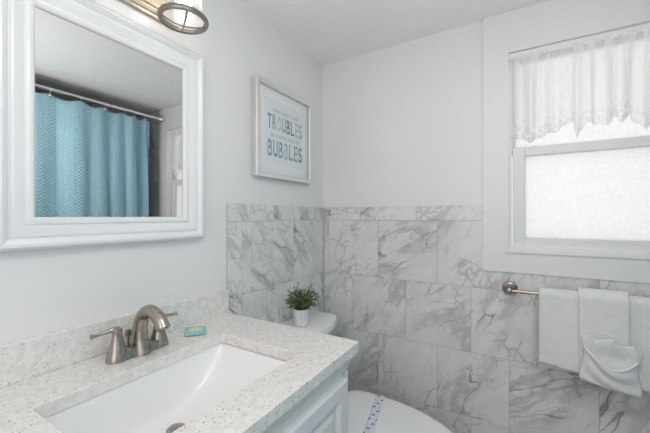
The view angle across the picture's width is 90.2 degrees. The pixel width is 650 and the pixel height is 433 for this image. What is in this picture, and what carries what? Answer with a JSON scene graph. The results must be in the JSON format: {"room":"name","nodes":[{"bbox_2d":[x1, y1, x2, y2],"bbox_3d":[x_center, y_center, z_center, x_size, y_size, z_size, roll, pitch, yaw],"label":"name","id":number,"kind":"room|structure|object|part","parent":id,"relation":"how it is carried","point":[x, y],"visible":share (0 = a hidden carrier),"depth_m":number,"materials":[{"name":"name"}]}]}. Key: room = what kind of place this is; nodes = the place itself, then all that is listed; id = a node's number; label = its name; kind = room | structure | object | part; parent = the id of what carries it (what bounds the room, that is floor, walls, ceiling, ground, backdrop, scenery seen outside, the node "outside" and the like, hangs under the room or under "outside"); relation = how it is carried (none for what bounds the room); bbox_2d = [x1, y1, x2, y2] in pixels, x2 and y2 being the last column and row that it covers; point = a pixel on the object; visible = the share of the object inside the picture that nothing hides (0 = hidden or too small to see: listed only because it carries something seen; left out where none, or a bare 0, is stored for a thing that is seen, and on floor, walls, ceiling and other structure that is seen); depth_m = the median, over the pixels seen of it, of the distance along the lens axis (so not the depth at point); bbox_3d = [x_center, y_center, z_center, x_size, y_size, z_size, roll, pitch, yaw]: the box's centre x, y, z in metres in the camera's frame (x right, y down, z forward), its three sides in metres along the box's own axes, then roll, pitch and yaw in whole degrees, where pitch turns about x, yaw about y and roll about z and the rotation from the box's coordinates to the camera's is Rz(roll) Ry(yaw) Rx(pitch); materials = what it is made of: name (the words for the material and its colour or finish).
{"room":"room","nodes":[
{"label":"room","id":0,"kind":"room"},
{"bbox_2d":[0,0,322,344],"bbox_3d":[-0.722,0.172,0.877,0.120,2.157,2.800,0,0,31],"label":"wall","id":1,"kind":"structure","parent":0,"point":[43,291],"depth_m":1.21,"materials":[{"name":"paint"}]},
{"bbox_2d":[0,0,203,251],"bbox_3d":[-0.590,-0.252,0.946,0.033,0.662,0.554,0,0,31],"label":"wall mirror","id":2,"kind":"object","parent":1,"relation":"attached to","point":[102,112],"visible":1,"depth_m":0.88,"materials":[{"name":"white paint"}]},
{"bbox_2d":[35,7,181,216],"bbox_3d":[-0.598,-0.252,0.951,0.004,0.505,0.397,0,0,31],"label":"mirror glass","id":3,"kind":"object","parent":2,"relation":"attached to","point":[108,106],"depth_m":0.91,"materials":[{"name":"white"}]},
{"bbox_2d":[0,289,228,387],"bbox_3d":[-0.602,0.336,0.939,0.019,0.091,0.820,0,0,31],"label":"backsplash","id":4,"kind":"structure","parent":1,"relation":"attached to","point":[20,360],"depth_m":0.85,"materials":[{"name":"stone"}]},
{"bbox_2d":[119,0,208,34],"bbox_3d":[-0.524,-0.700,0.905,0.188,0.221,0.410,0,0,31],"label":"vanity light","id":5,"kind":"object","parent":1,"relation":"attached to","point":[162,11],"visible":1,"depth_m":1.01,"materials":[{"name":"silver metal"}]},
{"bbox_3d":[-0.439,-0.680,1.007,0.051,0.064,0.054,0,0,31],"label":"bulb","id":6,"kind":"part","parent":5,"relation":"part of","materials":[{"name":"white glass"}]},
{"bbox_2d":[226,203,323,311],"bbox_3d":[-0.201,0.599,1.621,0.006,1.303,0.748,0,0,31],"label":"trim","id":7,"kind":"structure","parent":1,"relation":"attached to","point":[227,221],"depth_m":1.32,"materials":[{"name":"tile"}]},
{"bbox_2d":[228,203,322,323],"bbox_3d":[-0.202,0.596,1.616,0.008,1.298,0.737,0,0,31],"label":"wall tile","id":8,"kind":"structure","parent":1,"relation":"attached to","point":[272,250],"depth_m":1.53,"materials":[{"name":"stone"}]},
{"bbox_2d":[252,75,310,183],"bbox_3d":[-0.197,-0.399,1.605,0.027,0.438,0.432,0,0,31],"label":"picture frame","id":9,"kind":"object","parent":1,"relation":"attached to","point":[281,120],"visible":1,"depth_m":1.56,"materials":[{"name":"white wood"}]},
{"bbox_2d":[265,96,301,168],"bbox_3d":[-0.197,-0.402,1.605,0.001,0.299,0.298,0,0,31],"label":"print","id":10,"kind":"object","parent":9,"relation":"attached to","point":[283,120],"depth_m":1.59,"materials":[{"name":"white paper"}]},
{"bbox_2d":[239,0,546,64],"bbox_3d":[0.359,-0.957,0.228,2.640,0.100,2.800,0,0,31],"label":"ceiling","id":11,"kind":"structure","parent":0,"point":[329,31],"depth_m":1.48,"materials":[{"name":"white paint"}]},
{"bbox_2d":[323,20,482,207],"bbox_3d":[1.100,0.172,1.346,2.520,2.157,0.120,0,0,31],"label":"wall","id":12,"kind":"structure","parent":0,"point":[403,122],"depth_m":1.68,"materials":[{"name":"paint"}]},
{"bbox_2d":[329,205,599,432],"bbox_3d":[0.697,0.599,1.514,1.655,1.303,0.006,0,0,31],"label":"trim","id":13,"kind":"structure","parent":12,"relation":"attached to","point":[452,205],"depth_m":1.53,"materials":[{"name":"tile"}]},
{"bbox_2d":[324,205,649,432],"bbox_3d":[0.701,0.596,1.510,1.641,1.298,0.008,0,0,31],"label":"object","id":14,"kind":"structure","parent":12,"relation":"attached to","point":[447,248],"depth_m":1.57,"materials":[{"name":"stone"}]},
{"bbox_2d":[502,281,538,294],"bbox_3d":[1.063,0.316,1.244,0.680,0.062,0.074,0,0,31],"label":"towel bar","id":15,"kind":"object","parent":12,"relation":"attached to","point":[508,287],"visible":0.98,"depth_m":1.41,"materials":[{"name":"silver metal"}]},
{"bbox_3d":[0.799,0.316,1.403,0.062,0.062,0.074,0,0,31],"label":"mounting post","id":16,"kind":"part","parent":15,"relation":"part of","materials":[{"name":"silver metal"}]},
{"bbox_3d":[1.050,0.316,1.222,0.606,0.015,0.015,0,0,31],"label":"rail","id":17,"kind":"part","parent":15,"relation":"part of","materials":[{"name":"silver metal"}]},
{"bbox_2d":[538,287,649,392],"bbox_3d":[1.061,0.461,1.210,0.441,0.344,0.065,0,0,31],"label":"bath towel","id":18,"kind":"object","parent":15,"relation":"hanging from","point":[558,309],"visible":0.62,"depth_m":1.25,"materials":[{"name":"white fabric"}]},
{"bbox_2d":[576,287,642,398],"bbox_3d":[1.043,0.457,1.196,0.175,0.363,0.136,0,0,31],"label":"hand towel","id":19,"kind":"object","parent":18,"relation":"on","point":[603,314],"visible":0.89,"depth_m":1.18,"materials":[{"name":"white fabric"}]},
{"bbox_2d":[581,334,643,369],"bbox_3d":[1.019,0.504,1.151,0.172,0.147,0.038,0,0,31],"label":"washcloth","id":20,"kind":"object","parent":19,"relation":"in","point":[613,356],"visible":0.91,"depth_m":1.15,"materials":[{"name":"white fabric"}]},
{"bbox_2d":[483,0,649,282],"bbox_3d":[1.089,-0.330,1.328,0.790,1.154,0.122,0,0,31],"label":"window","id":21,"kind":"structure","parent":12,"relation":"in","point":[559,190],"depth_m":1.36,"materials":[{"name":"paint"}]},
{"bbox_3d":[1.059,0.154,1.278,0.612,0.012,0.005,0,0,31],"label":"sill","id":22,"kind":"part","parent":21,"relation":"part of","materials":[{"name":"paint"}]},
{"bbox_3d":[1.104,-0.499,1.352,0.580,0.442,0.024,0,0,31],"label":"sash","id":23,"kind":"part","parent":21,"relation":"part of","materials":[{"name":"paint"}]},
{"bbox_2d":[509,23,649,61],"bbox_3d":[1.069,-0.708,1.293,0.583,0.030,0.018,0,0,31],"label":"curtain rod","id":24,"kind":"object","parent":21,"relation":"attached to","point":[639,28],"visible":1,"depth_m":1.31,"materials":[{"name":"white paint"}]},
{"bbox_2d":[510,26,649,142],"bbox_3d":[1.062,-0.511,1.280,0.576,0.386,0.048,0,0,31],"label":"valance","id":25,"kind":"object","parent":24,"relation":"hanging from","point":[525,66],"visible":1,"depth_m":1.30,"materials":[{"name":"white fabric"}]},
{"bbox_3d":[1.089,-0.089,1.327,0.556,0.438,0.027,0,0,31],"label":"sash","id":26,"kind":"part","parent":21,"relation":"part of","materials":[{"name":"glass"}]},
{"bbox_3d":[1.104,-0.499,1.352,0.540,0.391,0.004,0,0,31],"label":"pane","id":27,"kind":"part","parent":21,"relation":"part of","materials":[{"name":"clear glass"}]},
{"bbox_3d":[1.089,-0.086,1.327,0.462,0.364,0.004,0,0,31],"label":"pane","id":28,"kind":"part","parent":21,"relation":"part of","materials":[{"name":"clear glass"}]},
{"bbox_3d":[0.359,1.300,0.228,2.640,0.100,2.800,0,0,31],"label":"floor","id":29,"kind":"structure","parent":0,"visible":0},
{"bbox_2d":[262,354,355,432],"bbox_3d":[-0.363,0.831,0.791,0.577,0.838,0.820,0,0,31],"label":"vanity cabinet","id":30,"kind":"object","parent":29,"relation":"on","point":[324,409],"visible":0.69,"depth_m":0.85,"materials":[{"name":"paint"}]},
{"bbox_2d":[0,289,358,432],"bbox_3d":[-0.358,0.351,0.793,0.587,0.122,0.820,0,0,31],"label":"countertop","id":31,"kind":"structure","parent":30,"relation":"on","point":[42,376],"depth_m":0.80,"materials":[{"name":"stone"}]},
{"bbox_2d":[90,305,177,363],"bbox_3d":[-0.516,0.311,0.916,0.188,0.141,0.188,0,0,-10],"label":"faucet","id":32,"kind":"object","parent":31,"relation":"on","point":[138,344],"visible":1,"depth_m":0.88,"materials":[{"name":"silver metal"}]},
{"bbox_3d":[-0.569,0.301,0.840,0.017,0.018,0.066,0,0,35],"label":"lever","id":33,"kind":"part","parent":32,"relation":"part of","materials":[{"name":"silver metal"}]},
{"bbox_3d":[-0.553,0.339,0.862,0.054,0.086,0.054,0,0,31],"label":"handle","id":34,"kind":"part","parent":32,"relation":"part of","materials":[{"name":"silver metal"}]},
{"bbox_3d":[-0.566,0.353,0.932,0.017,0.057,0.017,0,0,31],"label":"lift rod","id":35,"kind":"part","parent":32,"relation":"part of","materials":[{"name":"silver metal"}]},
{"bbox_3d":[-0.483,0.311,0.887,0.162,0.141,0.047,0,0,31],"label":"spout","id":36,"kind":"part","parent":32,"relation":"part of","materials":[{"name":"silver metal"}]},
{"bbox_3d":[-0.493,0.339,0.961,0.054,0.086,0.054,0,0,31],"label":"handle","id":37,"kind":"part","parent":32,"relation":"part of","materials":[{"name":"silver metal"}]},
{"bbox_3d":[-0.481,0.301,0.986,0.017,0.018,0.066,0,0,27],"label":"lever","id":38,"kind":"part","parent":32,"relation":"part of","materials":[{"name":"silver metal"}]},
{"bbox_2d":[45,343,285,432],"bbox_3d":[-0.329,0.481,0.775,0.355,0.137,0.533,0,0,31],"label":"sink","id":39,"kind":"object","parent":31,"relation":"in","point":[165,399],"visible":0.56,"depth_m":0.88,"materials":[{"name":"white ceramic"}]},
{"bbox_2d":[184,326,205,335],"bbox_3d":[-0.430,0.378,1.074,0.066,0.008,0.084,0,0,-21],"label":"packet","id":40,"kind":"object","parent":31,"relation":"on","point":[196,330],"visible":1,"depth_m":1.06,"materials":[{"name":"teal plastic"}]},
{"bbox_3d":[-0.032,0.806,0.808,0.018,0.657,0.360,0,0,31],"label":"door","id":41,"kind":"part","parent":30,"relation":"part of","materials":[{"name":"paint"}]},
{"bbox_3d":[0.063,0.813,0.980,0.006,0.694,0.021,0,0,31],"label":"corner trim","id":42,"kind":"part","parent":30,"relation":"part of","materials":[{"name":"paint"}]},
{"bbox_2d":[279,310,451,432],"bbox_3d":[0.135,0.882,1.366,0.820,0.735,0.524,0,0,31],"label":"toilet","id":43,"kind":"object","parent":29,"relation":"on","point":[394,416],"visible":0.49,"depth_m":1.36,"materials":[{"name":"white ceramic"}]},
{"bbox_2d":[284,282,319,326],"bbox_3d":[-0.111,0.414,1.542,0.168,0.200,0.167,0,0,9],"label":"potted plant","id":44,"kind":"object","parent":43,"relation":"on","point":[300,312],"visible":1,"depth_m":1.52,"materials":[{"name":"green plant"}]},
{"bbox_3d":[-0.113,0.475,1.540,0.078,0.079,0.078,0,0,31],"label":"pot","id":45,"kind":"part","parent":44,"relation":"part of","materials":[{"name":"white ceramic"}]},
{"bbox_3d":[-0.117,0.532,1.517,0.232,0.035,0.524,0,0,31],"label":"tank lid","id":46,"kind":"part","parent":43,"relation":"part of","materials":[{"name":"white ceramic"}]},
{"bbox_2d":[363,395,383,432],"bbox_3d":[0.197,0.833,1.328,0.036,0.015,0.371,0,0,19],"label":"band","id":47,"kind":"object","parent":43,"relation":"on","point":[372,419],"visible":1,"depth_m":1.34,"materials":[{"name":"fabric"}]},
{"bbox_3d":[0.252,0.839,1.295,0.547,0.024,0.373,0,0,31],"label":"seat lid","id":48,"kind":"part","parent":43,"relation":"part of","materials":[{"name":"white plastic"}]}
]}

